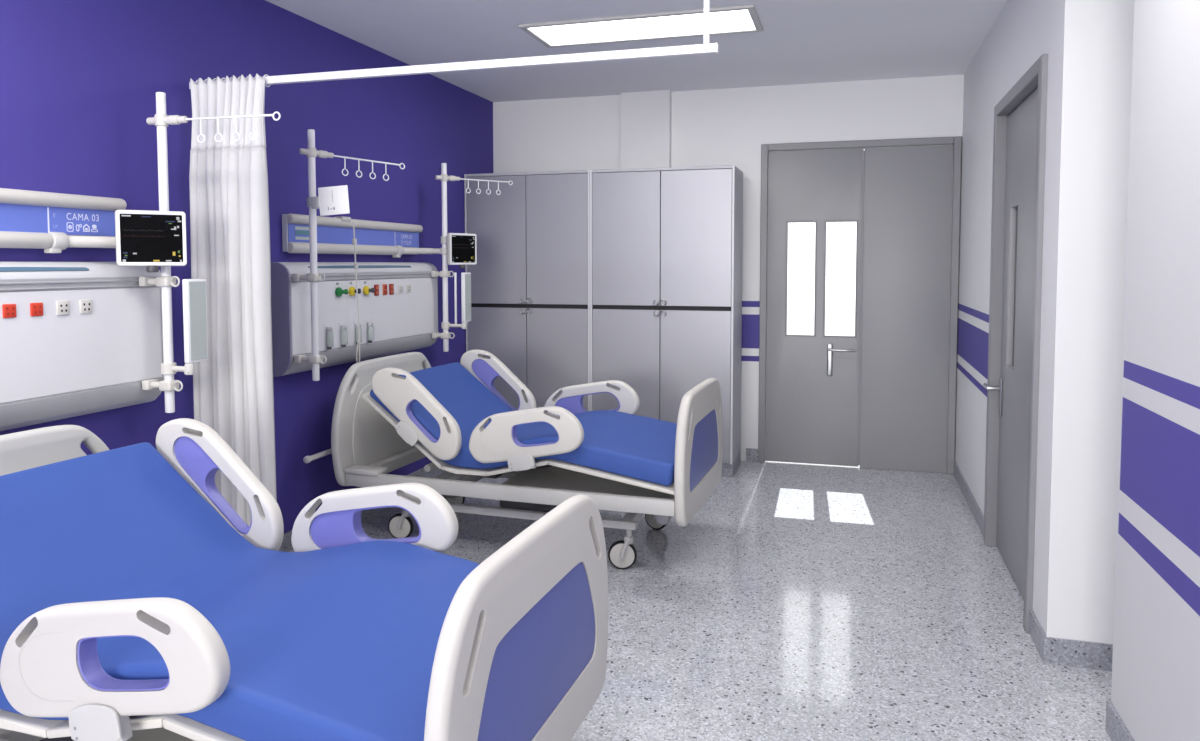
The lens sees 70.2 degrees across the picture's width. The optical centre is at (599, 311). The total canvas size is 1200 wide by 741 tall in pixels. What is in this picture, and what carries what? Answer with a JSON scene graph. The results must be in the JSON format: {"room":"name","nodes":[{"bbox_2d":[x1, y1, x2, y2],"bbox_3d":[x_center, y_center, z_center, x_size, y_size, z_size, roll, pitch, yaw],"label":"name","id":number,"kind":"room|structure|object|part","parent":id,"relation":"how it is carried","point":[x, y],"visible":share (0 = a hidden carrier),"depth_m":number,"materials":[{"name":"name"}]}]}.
{"room":"hospital room","nodes":[
{"label":"hospital room","id":0,"kind":"room"},
{"bbox_2d":[0,0,492,532],"bbox_3d":[-2.348,0.006,1.531,0.150,2.600,10.700,1,3,16],"label":"wall","id":1,"kind":"structure","parent":0,"point":[80,80],"depth_m":3.77,"materials":[{"name":"purple paint"}]},
{"bbox_2d":[0,188,126,252],"bbox_3d":[-1.850,-0.277,2.513,0.241,0.203,1.330,1,3,16],"label":"light","id":2,"kind":"object","parent":1,"relation":"attached to","point":[51,222],"visible":0.85,"depth_m":2.86,"materials":[{"name":"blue plastic"}]},
{"bbox_3d":[-1.941,-0.287,2.516,0.005,0.096,1.274,1,3,16],"label":"light panel","id":3,"kind":"part","parent":2,"relation":"part of","materials":[{"name":"blue plastic"}]},
{"bbox_3d":[-1.957,-0.286,2.519,0.032,0.179,1.282,1,3,16],"label":"plate","id":4,"kind":"part","parent":2,"relation":"part of","materials":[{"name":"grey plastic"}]},
{"bbox_3d":[-1.738,-0.244,3.010,0.039,0.038,0.282,2,4,36],"label":"monitor arm","id":5,"kind":"part","parent":2,"relation":"part of","materials":[{"name":"white plastic"}]},
{"bbox_2d":[0,261,163,430],"bbox_3d":[-1.911,0.120,2.546,0.116,0.538,1.480,1,3,16],"label":"bed head panel","id":6,"kind":"object","parent":1,"relation":"attached to","point":[77,338],"visible":0.92,"depth_m":2.87,"materials":[{"name":"grey plastic"}]},
{"bbox_2d":[2,304,16,317],"bbox_3d":[-1.825,-0.001,2.640,0.009,0.043,0.043,1,3,16],"label":"power socket","id":7,"kind":"object","parent":6,"relation":"attached to","point":[8,310],"depth_m":2.64,"materials":[{"name":"red plastic"}]},
{"bbox_2d":[30,302,42,315],"bbox_3d":[-1.799,-0.006,2.728,0.009,0.043,0.043,1,3,16],"label":"power socket","id":8,"kind":"object","parent":6,"relation":"attached to","point":[36,308],"depth_m":2.72,"materials":[{"name":"red plastic"}]},
{"bbox_2d":[56,300,69,315],"bbox_3d":[-1.772,-0.011,2.819,0.009,0.048,0.048,1,3,16],"label":"power socket","id":9,"kind":"object","parent":6,"relation":"attached to","point":[62,306],"depth_m":2.82,"materials":[{"name":"white plastic"}]},
{"bbox_3d":[-1.863,-0.073,2.521,0.011,0.040,1.452,1,3,16],"label":"rail","id":10,"kind":"part","parent":6,"relation":"part of","materials":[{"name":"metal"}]},
{"bbox_3d":[-1.865,0.118,2.532,0.006,0.340,1.452,1,3,16],"label":"panel","id":11,"kind":"part","parent":6,"relation":"part of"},
{"bbox_3d":[-1.875,0.327,2.547,0.026,0.070,1.452,1,3,16],"label":"rail","id":12,"kind":"part","parent":6,"relation":"part of","materials":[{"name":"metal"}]},
{"bbox_2d":[79,299,92,313],"bbox_3d":[-1.748,-0.016,2.904,0.009,0.048,0.048,1,3,16],"label":"power socket","id":13,"kind":"object","parent":6,"relation":"attached to","point":[85,305],"depth_m":2.90,"materials":[{"name":"white plastic"}]},
{"bbox_2d":[139,92,280,412],"bbox_3d":[-1.393,-0.205,3.048,0.588,1.160,0.052,1,3,16],"label":"pole","id":14,"kind":"object","parent":6,"relation":"attached to","point":[160,119],"visible":0.99,"depth_m":3.08,"materials":[{"name":"white metal"}]},
{"bbox_2d":[115,210,186,271],"bbox_3d":[-1.606,-0.249,3.053,0.222,0.218,0.099,-2,4,-33],"label":"patient monitor","id":15,"kind":"object","parent":14,"relation":"attached to","point":[152,240],"visible":1,"depth_m":3.01,"materials":[{"name":"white plastic"}]},
{"bbox_2d":[161,279,207,374],"bbox_3d":[-1.531,0.054,3.135,0.133,0.347,0.110,1,3,16],"label":"tray","id":16,"kind":"object","parent":14,"relation":"attached to","point":[194,290],"visible":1,"depth_m":3.10,"materials":[{"name":"white plastic"}]},
{"bbox_3d":[-1.546,0.209,3.117,0.118,0.040,0.051,1,3,16],"label":"swing arm","id":17,"kind":"part","parent":16,"relation":"part of","materials":[{"name":"white plastic"}]},
{"bbox_2d":[271,262,437,376],"bbox_3d":[-1.262,0.000,4.682,0.150,0.538,1.480,1,3,16],"label":"bed head panel","id":18,"kind":"object","parent":1,"relation":"attached to","point":[398,301],"visible":0.94,"depth_m":4.46,"materials":[{"name":"grey plastic"}]},
{"bbox_3d":[-1.356,0.125,4.242,0.004,0.126,0.040,1,3,16],"label":"mounting plate","id":19,"kind":"part","parent":18,"relation":"part of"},
{"bbox_2d":[335,282,347,296],"bbox_3d":[-1.307,-0.111,4.332,0.042,0.072,0.073,1,3,16],"label":"outlet","id":20,"kind":"object","parent":18,"relation":"attached to","point":[340,287],"depth_m":4.33,"materials":[{"name":"green plastic"}]},
{"bbox_3d":[-1.321,0.118,4.362,0.004,0.126,0.040,1,3,16],"label":"mounting plate","id":21,"kind":"part","parent":18,"relation":"part of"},
{"bbox_2d":[292,129,404,380],"bbox_3d":[-1.172,-0.263,4.082,0.562,1.160,0.138,-2,4,-33],"label":"pole","id":22,"kind":"object","parent":18,"relation":"attached to","point":[313,277],"visible":1,"depth_m":3.95,"materials":[{"name":"white metal"}]},
{"bbox_2d":[306,185,349,215],"bbox_3d":[-1.251,-0.502,3.883,0.244,0.137,0.073,2,4,31],"label":"card","id":23,"kind":"object","parent":22,"relation":"attached to","point":[333,200],"visible":1,"depth_m":3.86,"materials":[{"name":"plastic"}]},
{"bbox_2d":[349,282,360,295],"bbox_3d":[-1.273,-0.117,4.447,0.042,0.072,0.073,1,3,16],"label":"outlet","id":24,"kind":"object","parent":18,"relation":"attached to","point":[352,285],"depth_m":4.45,"materials":[{"name":"yellow plastic"}]},
{"bbox_3d":[-1.283,0.111,4.489,0.004,0.126,0.040,1,3,16],"label":"mounting plate","id":25,"kind":"part","parent":18,"relation":"part of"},
{"bbox_3d":[-1.230,-0.194,4.662,0.011,0.040,1.452,1,3,16],"label":"rail","id":26,"kind":"part","parent":18,"relation":"part of","materials":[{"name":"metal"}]},
{"bbox_3d":[-1.241,0.206,4.688,0.026,0.070,1.452,1,3,16],"label":"rail","id":27,"kind":"part","parent":18,"relation":"part of","materials":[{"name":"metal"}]},
{"bbox_3d":[-1.231,-0.003,4.673,0.006,0.340,1.452,1,3,16],"label":"panel","id":28,"kind":"part","parent":18,"relation":"part of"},
{"bbox_3d":[-1.250,0.105,4.600,0.004,0.126,0.040,1,3,16],"label":"mounting plate","id":29,"kind":"part","parent":18,"relation":"part of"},
{"bbox_2d":[363,281,374,294],"bbox_3d":[-1.234,-0.124,4.576,0.042,0.072,0.073,1,3,16],"label":"outlet","id":30,"kind":"object","parent":18,"relation":"attached to","point":[367,285],"depth_m":4.58,"materials":[{"name":"yellow plastic"}]},
{"bbox_2d":[374,284,378,295],"bbox_3d":[-1.224,-0.116,4.675,0.008,0.061,0.044,1,3,16],"label":"power socket","id":31,"kind":"object","parent":18,"relation":"attached to","point":[376,286],"depth_m":4.67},
{"bbox_2d":[382,284,386,294],"bbox_3d":[-1.199,-0.121,4.759,0.008,0.061,0.044,1,3,16],"label":"power socket","id":32,"kind":"object","parent":18,"relation":"attached to","point":[384,286],"depth_m":4.75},
{"bbox_2d":[389,284,393,294],"bbox_3d":[-1.179,-0.125,4.826,0.008,0.061,0.044,1,3,16],"label":"power socket","id":33,"kind":"object","parent":18,"relation":"attached to","point":[391,286],"depth_m":4.82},
{"bbox_2d":[398,285,402,292],"bbox_3d":[-1.150,-0.130,4.923,0.009,0.046,0.046,1,3,16],"label":"power socket","id":34,"kind":"object","parent":18,"relation":"attached to","point":[400,287],"depth_m":4.91,"materials":[{"name":"white plastic"}]},
{"bbox_2d":[406,284,410,291],"bbox_3d":[-1.124,-0.135,5.011,0.009,0.046,0.046,1,3,16],"label":"power socket","id":35,"kind":"object","parent":18,"relation":"attached to","point":[408,286],"depth_m":5.00,"materials":[{"name":"white plastic"}]},
{"bbox_2d":[431,163,512,351],"bbox_3d":[-0.784,-0.336,5.377,0.558,1.160,0.119,-2,4,-28],"label":"pole","id":36,"kind":"object","parent":18,"relation":"attached to","point":[443,177],"visible":1,"depth_m":5.26,"materials":[{"name":"white metal"}]},
{"bbox_2d":[441,272,470,328],"bbox_3d":[-0.892,-0.067,5.294,0.166,0.347,0.110,1,3,16],"label":"tray","id":37,"kind":"object","parent":36,"relation":"attached to","point":[465,277],"visible":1,"depth_m":5.26,"materials":[{"name":"white plastic"}]},
{"bbox_3d":[-0.908,0.088,5.276,0.150,0.040,0.051,1,3,16],"label":"swing arm","id":38,"kind":"part","parent":37,"relation":"part of","materials":[{"name":"white plastic"}]},
{"bbox_3d":[-0.891,-0.081,5.272,0.014,0.317,0.015,1,3,16],"label":"post","id":39,"kind":"part","parent":37,"relation":"part of","materials":[{"name":"white metal"}]},
{"bbox_2d":[441,233,476,267],"bbox_3d":[-0.882,-0.377,5.323,0.093,0.218,0.234,2,4,38],"label":"patient monitor","id":40,"kind":"object","parent":36,"relation":"attached to","point":[461,247],"visible":1,"depth_m":5.29,"materials":[{"name":"white plastic"}]},
{"bbox_2d":[278,467,443,551],"bbox_3d":[-2.347,1.275,1.315,0.012,0.091,9.850,1,3,16],"label":"baseboard","id":41,"kind":"structure","parent":1,"relation":"attached to","point":[286,545],"depth_m":4.84,"materials":[{"name":"stone"}]},
{"bbox_2d":[282,213,446,362],"bbox_3d":[-1.219,-0.050,4.692,0.224,0.916,1.332,1,3,16],"label":"light","id":42,"kind":"object","parent":1,"relation":"attached to","point":[335,235],"depth_m":4.52,"materials":[{"name":"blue plastic"}]},
{"bbox_3d":[-1.319,-0.408,4.675,0.032,0.179,1.282,1,3,16],"label":"plate","id":43,"kind":"part","parent":42,"relation":"part of","materials":[{"name":"grey plastic"}]},
{"bbox_3d":[-1.302,-0.409,4.673,0.005,0.096,1.274,1,3,16],"label":"light panel","id":44,"kind":"part","parent":42,"relation":"part of","materials":[{"name":"blue plastic"}]},
{"bbox_3d":[-1.254,-0.018,4.412,0.032,0.885,0.039,3,4,43],"label":"call cord","id":45,"kind":"part","parent":42,"relation":"part of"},
{"bbox_3d":[-1.107,-0.366,5.170,0.039,0.038,0.280,2,4,33],"label":"monitor arm","id":46,"kind":"part","parent":42,"relation":"part of","materials":[{"name":"white plastic"}]},
{"bbox_2d":[266,0,1007,101],"bbox_3d":[-0.408,-1.310,0.862,4.310,0.100,10.760,1,3,16],"label":"ceiling","id":47,"kind":"structure","parent":0,"point":[800,41],"depth_m":4.65,"materials":[{"name":"paint"}]},
{"bbox_2d":[189,0,717,88],"bbox_3d":[-0.632,-1.134,3.152,2.142,0.505,0.072,1,3,16],"label":"rail","id":48,"kind":"object","parent":47,"relation":"hanging from","point":[706,47],"visible":0.86,"depth_m":3.06,"materials":[{"name":"white metal"}]},
{"bbox_2d":[189,73,276,525],"bbox_3d":[-1.473,0.032,3.432,0.354,1.935,0.115,1,3,16],"label":"privacy curtain","id":49,"kind":"object","parent":48,"relation":"hanging from","point":[233,391],"visible":0.81,"depth_m":3.39,"materials":[{"name":"white fabric"}]},
{"bbox_3d":[-0.637,-0.898,3.167,2.132,0.028,0.024,1,3,16],"label":"rail","id":50,"kind":"part","parent":48,"relation":"part of","materials":[{"name":"white metal"}]},
{"bbox_3d":[0.358,-1.133,2.859,0.019,0.473,0.019,1,3,16],"label":"drop post","id":51,"kind":"part","parent":48,"relation":"part of","materials":[{"name":"white metal"}]},
{"bbox_2d":[518,4,762,47],"bbox_3d":[0.214,-1.450,4.371,1.184,0.014,0.438,1,3,16],"label":"recessed light","id":52,"kind":"object","parent":47,"relation":"in","point":[742,18],"visible":1,"depth_m":4.35,"materials":[{"name":"white plastic"}]},
{"bbox_2d":[288,461,1111,740],"bbox_3d":[-0.406,1.386,1.013,4.310,0.100,10.760,1,3,16],"label":"floor","id":53,"kind":"structure","parent":0,"point":[799,601],"depth_m":3.30,"materials":[{"name":"stone"}]},
{"bbox_2d":[0,418,607,740],"bbox_3d":[-1.004,0.825,2.123,1.838,0.897,1.079,1,3,18],"label":"hospital bed","id":54,"kind":"object","parent":53,"relation":"on","point":[521,652],"visible":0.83,"depth_m":1.75,"materials":[{"name":"white plastic"}]},
{"bbox_3d":[-1.128,0.849,2.210,0.236,0.032,0.848,1,3,18],"label":"seat","id":55,"kind":"part","parent":54,"relation":"part of","materials":[{"name":"plastic"}]},
{"bbox_3d":[-1.751,0.667,2.409,0.044,0.611,0.994,1,3,18],"label":"headboard","id":56,"kind":"part","parent":54,"relation":"part of","materials":[{"name":"white plastic"}]},
{"bbox_3d":[-1.274,1.008,2.005,0.440,0.110,0.028,1,3,18],"label":"lift arm","id":57,"kind":"part","parent":54,"relation":"part of","materials":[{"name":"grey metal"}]},
{"bbox_3d":[-0.957,0.683,1.668,0.555,0.279,0.050,1,3,18],"label":"rail","id":58,"kind":"part","parent":54,"relation":"part of","materials":[{"name":"white plastic"}]},
{"bbox_2d":[126,727,194,740],"bbox_3d":[-0.617,0.954,2.046,0.840,0.012,0.808,1,3,18],"label":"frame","id":59,"kind":"object","parent":54,"relation":"on","point":[154,734],"depth_m":1.92,"materials":[{"name":"white metal"}]},
{"bbox_3d":[-0.443,0.834,1.981,0.592,0.109,0.848,1,3,18],"label":"leg","id":60,"kind":"part","parent":54,"relation":"part of","materials":[{"name":"metal"}]},
{"bbox_3d":[-1.203,0.555,2.695,0.466,0.422,0.050,1,3,18],"label":"rail","id":61,"kind":"part","parent":54,"relation":"part of","materials":[{"name":"white plastic"}]},
{"bbox_2d":[0,442,479,740],"bbox_3d":[-0.894,0.646,2.121,1.521,0.404,0.828,1,3,18],"label":"mattress","id":62,"kind":"object","parent":54,"relation":"on","point":[339,643],"visible":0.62,"depth_m":2.10,"materials":[{"name":"blue fabric"}]},
{"bbox_3d":[-0.672,0.635,2.522,0.555,0.279,0.050,1,3,18],"label":"rail","id":63,"kind":"part","parent":54,"relation":"part of","materials":[{"name":"white plastic"}]},
{"bbox_3d":[-0.141,0.754,1.875,0.046,0.575,0.921,1,3,18],"label":"footboard","id":64,"kind":"part","parent":54,"relation":"part of","materials":[{"name":"white plastic"}]},
{"bbox_3d":[-0.125,0.762,1.870,0.006,0.287,0.695,1,3,18],"label":"footboard panel","id":65,"kind":"part","parent":54,"relation":"part of","materials":[{"name":"plastic"}]},
{"bbox_2d":[303,349,722,568],"bbox_3d":[-0.383,0.702,4.308,1.838,0.897,1.079,1,3,18],"label":"hospital bed","id":66,"kind":"object","parent":53,"relation":"on","point":[368,443],"visible":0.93,"depth_m":4.03,"materials":[{"name":"white plastic"}]},
{"bbox_3d":[-1.338,0.703,4.195,0.073,0.039,0.266,1,4,24],"label":"push handle","id":67,"kind":"part","parent":66,"relation":"part of","materials":[{"name":"white plastic"}]},
{"bbox_2d":[344,465,387,475],"bbox_3d":[-1.145,0.778,4.182,0.190,0.023,0.095,1,3,18],"label":"frame","id":68,"kind":"object","parent":66,"relation":"attached to","point":[349,470],"depth_m":4.16,"materials":[{"name":"white plastic"}]},
{"bbox_3d":[-1.131,0.544,4.594,0.044,0.611,0.994,1,3,18],"label":"headboard","id":69,"kind":"part","parent":66,"relation":"part of","materials":[{"name":"white plastic"}]},
{"bbox_3d":[-1.109,0.575,4.588,0.008,0.450,0.744,1,3,18],"label":"inset panel","id":70,"kind":"part","parent":66,"relation":"part of","materials":[{"name":"white plastic"}]},
{"bbox_3d":[-0.820,0.552,4.491,0.430,0.336,0.848,1,3,18],"label":"backrest","id":71,"kind":"part","parent":66,"relation":"part of","materials":[{"name":"beige plastic"}]},
{"bbox_3d":[-0.868,0.480,4.027,0.466,0.422,0.050,1,3,18],"label":"rail","id":72,"kind":"part","parent":66,"relation":"part of","materials":[{"name":"white plastic"}]},
{"bbox_3d":[-0.654,0.885,4.190,0.440,0.110,0.028,1,3,18],"label":"lift arm","id":73,"kind":"part","parent":66,"relation":"part of","materials":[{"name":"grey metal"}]},
{"bbox_3d":[-0.507,0.726,4.396,0.236,0.032,0.848,1,3,18],"label":"seat","id":74,"kind":"part","parent":66,"relation":"part of","materials":[{"name":"beige plastic"}]},
{"bbox_3d":[-0.583,0.432,4.880,0.466,0.422,0.050,1,3,18],"label":"rail","id":75,"kind":"part","parent":66,"relation":"part of","materials":[{"name":"white plastic"}]},
{"bbox_2d":[370,362,676,485],"bbox_3d":[-0.274,0.522,4.306,1.521,0.404,0.828,1,3,18],"label":"mattress","id":76,"kind":"object","parent":66,"relation":"on","point":[621,443],"visible":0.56,"depth_m":4.13,"materials":[{"name":"blue fabric"}]},
{"bbox_3d":[-0.337,0.560,3.854,0.555,0.279,0.050,1,3,18],"label":"rail","id":77,"kind":"part","parent":66,"relation":"part of","materials":[{"name":"white plastic"}]},
{"bbox_3d":[-0.104,0.895,4.006,0.440,0.110,0.028,1,3,18],"label":"lift arm","id":78,"kind":"part","parent":66,"relation":"part of","materials":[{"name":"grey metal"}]},
{"bbox_2d":[502,466,670,498],"bbox_3d":[0.004,0.831,4.231,0.840,0.012,0.808,1,3,18],"label":"frame","id":79,"kind":"object","parent":66,"relation":"on","point":[553,477],"depth_m":4.12,"materials":[{"name":"white metal"}]},
{"bbox_3d":[-0.051,0.512,4.707,0.555,0.279,0.050,1,3,18],"label":"rail","id":80,"kind":"part","parent":66,"relation":"part of","materials":[{"name":"white plastic"}]},
{"bbox_3d":[0.178,0.711,4.166,0.592,0.109,0.848,1,3,18],"label":"leg","id":81,"kind":"part","parent":66,"relation":"part of","materials":[{"name":"beige plastic"}]},
{"bbox_3d":[0.480,0.631,4.061,0.046,0.575,0.921,1,3,18],"label":"footboard","id":82,"kind":"part","parent":66,"relation":"part of","materials":[{"name":"white plastic"}]},
{"bbox_3d":[0.496,0.638,4.056,0.006,0.287,0.695,1,3,18],"label":"footboard panel","id":83,"kind":"part","parent":66,"relation":"part of","materials":[{"name":"blue plastic"}]},
{"bbox_2d":[464,170,589,410],"bbox_3d":[-0.447,0.044,6.078,0.912,2.011,0.454,1,3,16],"label":"tall cabinet","id":84,"kind":"object","parent":53,"relation":"on","point":[530,277],"visible":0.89,"depth_m":5.85,"materials":[{"name":"pale grey laminate"},{"name":"dark grey metal"}]},
{"bbox_3d":[-0.717,-0.493,5.918,0.439,0.879,0.018,1,3,16],"label":"door","id":85,"kind":"part","parent":84,"relation":"part of","materials":[{"name":"grey laminate"}]},
{"bbox_3d":[-0.716,0.468,5.972,0.439,0.989,0.018,1,3,16],"label":"door","id":86,"kind":"part","parent":84,"relation":"part of","materials":[{"name":"grey laminate"}]},
{"bbox_3d":[-0.292,-0.486,5.793,0.439,0.879,0.018,1,3,16],"label":"door","id":87,"kind":"part","parent":84,"relation":"part of","materials":[{"name":"grey laminate"}]},
{"bbox_3d":[-0.291,0.474,5.847,0.439,0.989,0.018,1,3,16],"label":"door","id":88,"kind":"part","parent":84,"relation":"part of","materials":[{"name":"grey laminate"}]},
{"bbox_2d":[590,165,742,476],"bbox_3d":[0.454,0.058,5.812,0.960,2.011,0.454,1,3,16],"label":"tall cabinet","id":89,"kind":"object","parent":53,"relation":"on","point":[666,243],"visible":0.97,"depth_m":5.60,"materials":[{"name":"laminate"}]},
{"bbox_3d":[0.173,0.481,5.710,0.463,0.989,0.018,1,3,16],"label":"door","id":90,"kind":"part","parent":89,"relation":"part of","materials":[{"name":"grey laminate"}]},
{"bbox_3d":[0.172,-0.479,5.656,0.463,0.879,0.018,1,3,16],"label":"door","id":91,"kind":"part","parent":89,"relation":"part of","materials":[{"name":"grey laminate"}]},
{"bbox_3d":[0.621,0.488,5.578,0.463,0.989,0.018,1,3,16],"label":"door","id":92,"kind":"part","parent":89,"relation":"part of","materials":[{"name":"grey laminate"}]},
{"bbox_3d":[0.620,-0.472,5.524,0.463,0.879,0.018,1,3,16],"label":"door","id":93,"kind":"part","parent":89,"relation":"part of","materials":[{"name":"grey laminate"}]},
{"bbox_2d":[493,75,963,460],"bbox_3d":[0.862,-0.251,6.075,3.427,2.600,0.150,1,3,16],"label":"wall","id":94,"kind":"structure","parent":0,"point":[728,126],"depth_m":5.94,"materials":[{"name":"white paint"}]},
{"bbox_2d":[621,90,671,168],"bbox_3d":[0.327,-0.253,6.121,0.355,2.600,0.065,1,3,16],"label":"column","id":95,"kind":"structure","parent":94,"relation":"attached to","point":[645,115],"depth_m":6.03,"materials":[{"name":"white paint"}]},
{"bbox_2d":[746,448,757,461],"bbox_3d":[1.069,1.009,6.001,0.085,0.091,0.012,1,3,16],"label":"baseboard","id":96,"kind":"structure","parent":94,"relation":"attached to","point":[751,453],"depth_m":6.00,"materials":[{"name":"stone"}]},
{"bbox_2d":[758,136,961,474],"bbox_3d":[1.728,-0.038,5.773,1.277,2.206,0.160,1,3,16],"label":"door","id":97,"kind":"structure","parent":94,"relation":"in","point":[882,395],"depth_m":5.73,"materials":[{"name":"grey metal"}]},
{"bbox_3d":[1.630,0.331,5.772,0.186,0.220,0.062,1,3,16],"label":"lever handle","id":98,"kind":"part","parent":97,"relation":"part of","materials":[{"name":"metal"}]},
{"bbox_2d":[955,0,1133,643],"bbox_3d":[2.295,-0.148,4.208,0.683,2.600,2.924,1,3,16],"label":"wall","id":99,"kind":"structure","parent":0,"point":[1088,44],"depth_m":2.92,"materials":[{"name":"white paint"}]},
{"bbox_2d":[983,54,1047,632],"bbox_3d":[1.815,0.110,3.661,0.160,2.147,1.092,1,3,16],"label":"door","id":100,"kind":"structure","parent":99,"relation":"in","point":[1019,140],"depth_m":3.74,"materials":[{"name":"grey wood"}]},
{"bbox_3d":[1.907,0.407,4.151,0.068,0.180,0.135,1,3,16],"label":"lever handle","id":101,"kind":"part","parent":100,"relation":"part of","materials":[{"name":"metal"}]},
{"bbox_2d":[954,461,1112,670],"bbox_3d":[2.197,1.108,4.225,0.543,0.091,2.784,1,3,16],"label":"baseboard","id":102,"kind":"structure","parent":99,"relation":"attached to","point":[1056,651],"depth_m":2.96,"materials":[{"name":"stone"}]},
{"bbox_2d":[1111,0,1199,740],"bbox_3d":[0.711,0.148,-1.038,0.444,2.600,7.200,1,3,16],"label":"wall","id":103,"kind":"structure","parent":0,"point":[1155,688],"depth_m":2.16,"materials":[{"name":"white paint"}]},
{"bbox_2d":[1105,700,1134,740],"bbox_3d":[0.494,1.397,-0.903,0.012,0.091,7.200,1,3,16],"label":"baseboard","id":104,"kind":"structure","parent":103,"relation":"attached to","point":[1116,728],"depth_m":2.46,"materials":[{"name":"stone"}]}
]}

